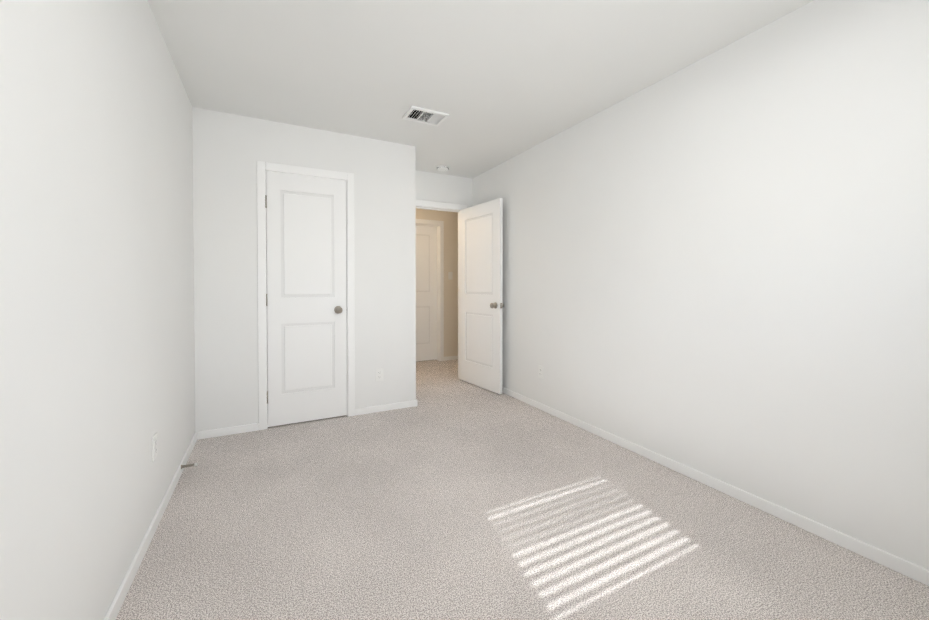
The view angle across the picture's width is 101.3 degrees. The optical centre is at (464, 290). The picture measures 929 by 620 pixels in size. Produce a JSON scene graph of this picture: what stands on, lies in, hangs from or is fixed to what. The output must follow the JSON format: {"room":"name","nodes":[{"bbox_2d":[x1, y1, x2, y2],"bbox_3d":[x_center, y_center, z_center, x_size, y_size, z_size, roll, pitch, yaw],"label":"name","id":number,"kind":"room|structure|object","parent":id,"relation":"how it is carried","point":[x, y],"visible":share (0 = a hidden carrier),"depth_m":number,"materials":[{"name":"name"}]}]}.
{"room":"empty bedroom","nodes":[
{"label":"empty bedroom","id":0,"kind":"room"},
{"bbox_2d":[0,0,194,619],"bbox_3d":[-1.276,-0.101,1.304,0.110,2.446,4.706,0,1,-27],"label":"wall","id":1,"kind":"structure","parent":0,"point":[97,365],"depth_m":1.15,"materials":[{"name":"paint"}]},
{"bbox_2d":[104,432,196,619],"bbox_3d":[-1.097,1.096,1.107,0.013,0.058,3.861,0,1,-27],"label":"baseboard","id":2,"kind":"structure","parent":1,"relation":"attached to","point":[119,597],"depth_m":1.62,"materials":[{"name":"paint"}]},
{"bbox_2d":[152,432,156,461],"bbox_3d":[-1.459,0.736,1.796,0.008,0.115,0.070,0,1,-27],"label":"outlet","id":3,"kind":"object","parent":1,"relation":"attached to","point":[154,446],"visible":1,"depth_m":1.78,"materials":[{"name":"white plastic"}]},
{"bbox_2d":[181,463,197,468],"bbox_3d":[-1.666,1.059,2.308,0.083,0.026,0.026,0,1,-27],"label":"door stop","id":4,"kind":"object","parent":1,"relation":"attached to","point":[189,465],"visible":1,"depth_m":2.31,"materials":[{"name":"silver metal"}]},
{"bbox_2d":[192,107,415,431],"bbox_3d":[-1.250,-0.126,3.246,1.722,2.446,0.110,0,1,-27],"label":"wall","id":5,"kind":"structure","parent":0,"point":[230,150],"depth_m":2.99,"materials":[{"name":"paint"}]},
{"bbox_2d":[265,171,346,426],"bbox_3d":[-1.305,0.070,3.179,0.628,2.030,0.159,0,1,-27],"label":"closet door","id":6,"kind":"structure","parent":5,"relation":"in","point":[306,304],"depth_m":3.16,"materials":[{"name":"paint"}]},
{"bbox_2d":[257,161,354,429],"bbox_3d":[-1.317,0.041,3.206,0.743,2.113,0.124,0,1,-27],"label":"door frame","id":7,"kind":"structure","parent":5,"relation":"attached to","point":[264,167],"depth_m":3.05,"materials":[{"name":"paint"}]},
{"bbox_2d":[197,399,417,439],"bbox_3d":[-1.376,1.064,3.519,1.735,0.058,0.708,0,1,-27],"label":"baseboard","id":8,"kind":"structure","parent":5,"relation":"attached to","point":[206,434],"depth_m":2.98,"materials":[{"name":"paint"}]},
{"bbox_2d":[376,368,382,381],"bbox_3d":[-0.767,0.760,3.442,0.070,0.115,0.008,0,1,-27],"label":"outlet","id":9,"kind":"object","parent":5,"relation":"attached to","point":[379,374],"visible":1,"depth_m":3.44,"materials":[{"name":"white plastic"}]},
{"bbox_2d":[416,208,457,356],"bbox_3d":[-0.765,-0.158,5.601,3.320,2.446,0.110,0,1,-27],"label":"wall","id":10,"kind":"structure","parent":0,"point":[450,219],"depth_m":5.82,"materials":[{"name":"paint"}]},
{"bbox_2d":[416,225,436,360],"bbox_3d":[-0.761,0.037,5.647,0.768,2.030,0.159,0,1,-27],"label":"hall door","id":11,"kind":"structure","parent":10,"relation":"in","point":[426,292],"depth_m":5.73,"materials":[{"name":"paint"}]},
{"bbox_2d":[416,219,443,360],"bbox_3d":[-0.739,0.009,5.609,0.894,2.113,0.124,0,1,-27],"label":"door frame","id":12,"kind":"structure","parent":10,"relation":"attached to","point":[439,225],"depth_m":5.75,"materials":[{"name":"paint"}]},
{"bbox_2d":[448,272,452,279],"bbox_3d":[-0.212,-0.228,5.816,0.070,0.115,0.016,0,1,-27],"label":"hall light switch","id":13,"kind":"object","parent":10,"relation":"attached to","point":[450,275],"visible":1,"depth_m":5.82,"materials":[{"name":"white plastic"}]},
{"bbox_2d":[444,356,457,360],"bbox_3d":[0.162,1.030,6.027,1.077,0.058,0.013,0,1,-27],"label":"baseboard","id":14,"kind":"structure","parent":10,"relation":"attached to","point":[451,358],"depth_m":5.82,"materials":[{"name":"paint"}]},
{"bbox_2d":[416,170,472,207],"bbox_3d":[-0.591,-0.141,4.370,4.144,2.446,0.110,0,1,-27],"label":"wall","id":15,"kind":"structure","parent":0,"point":[436,187],"depth_m":4.48,"materials":[{"name":"paint"}]},
{"bbox_2d":[416,200,466,378],"bbox_3d":[-0.397,0.024,4.472,0.894,2.113,0.138,0,1,-27],"label":"door frame","id":16,"kind":"structure","parent":15,"relation":"attached to","point":[434,205],"depth_m":4.57,"materials":[{"name":"paint"}]},
{"bbox_2d":[460,198,503,393],"bbox_3d":[0.167,0.056,4.268,0.159,2.030,0.778,-1,1,-34],"label":"entry door","id":17,"kind":"structure","parent":16,"relation":"attached to","point":[481,261],"depth_m":4.20,"materials":[{"name":"paint"}]},
{"bbox_2d":[148,0,813,177],"bbox_3d":[0.220,-1.393,2.784,4.144,0.100,5.990,0,1,-27],"label":"ceiling","id":18,"kind":"structure","parent":0,"point":[499,81],"depth_m":2.19,"materials":[{"name":"paint"}]},
{"bbox_2d":[402,106,448,126],"bbox_3d":[-0.300,-1.337,2.928,0.300,0.016,0.222,0,1,-27],"label":"ceiling vent","id":19,"kind":"object","parent":18,"relation":"in","point":[424,116],"visible":1,"depth_m":2.92,"materials":[{"name":"white metal"}]},
{"bbox_2d":[437,165,448,170],"bbox_3d":[-0.240,-1.343,4.202,0.134,0.038,0.134,0,1,-27],"label":"smoke detector","id":20,"kind":"object","parent":18,"relation":"attached to","point":[442,168],"visible":1,"depth_m":4.16,"materials":[{"name":"white plastic"}]},
{"bbox_2d":[116,359,928,619],"bbox_3d":[0.220,1.152,2.818,4.144,0.100,5.990,0,1,-27],"label":"floor","id":21,"kind":"structure","parent":0,"point":[451,496],"depth_m":1.73,"materials":[{"name":"carpet"}]},
{"bbox_2d":[473,0,928,569],"bbox_3d":[1.228,-0.118,2.600,0.110,2.446,4.706,0,1,-27],"label":"wall","id":22,"kind":"structure","parent":0,"point":[715,264],"depth_m":1.95,"materials":[{"name":"paint"}]},
{"bbox_2d":[538,365,542,378],"bbox_3d":[0.700,0.748,3.504,0.008,0.115,0.070,0,1,-27],"label":"outlet","id":23,"kind":"object","parent":22,"relation":"attached to","point":[540,371],"visible":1,"depth_m":3.50,"materials":[{"name":"white plastic"}]},
{"bbox_2d":[502,387,928,585],"bbox_3d":[1.139,1.076,2.654,0.013,0.058,4.556,0,1,-27],"label":"baseboard","id":24,"kind":"structure","parent":22,"relation":"attached to","point":[893,562],"depth_m":1.92,"materials":[{"name":"paint"}]}
]}

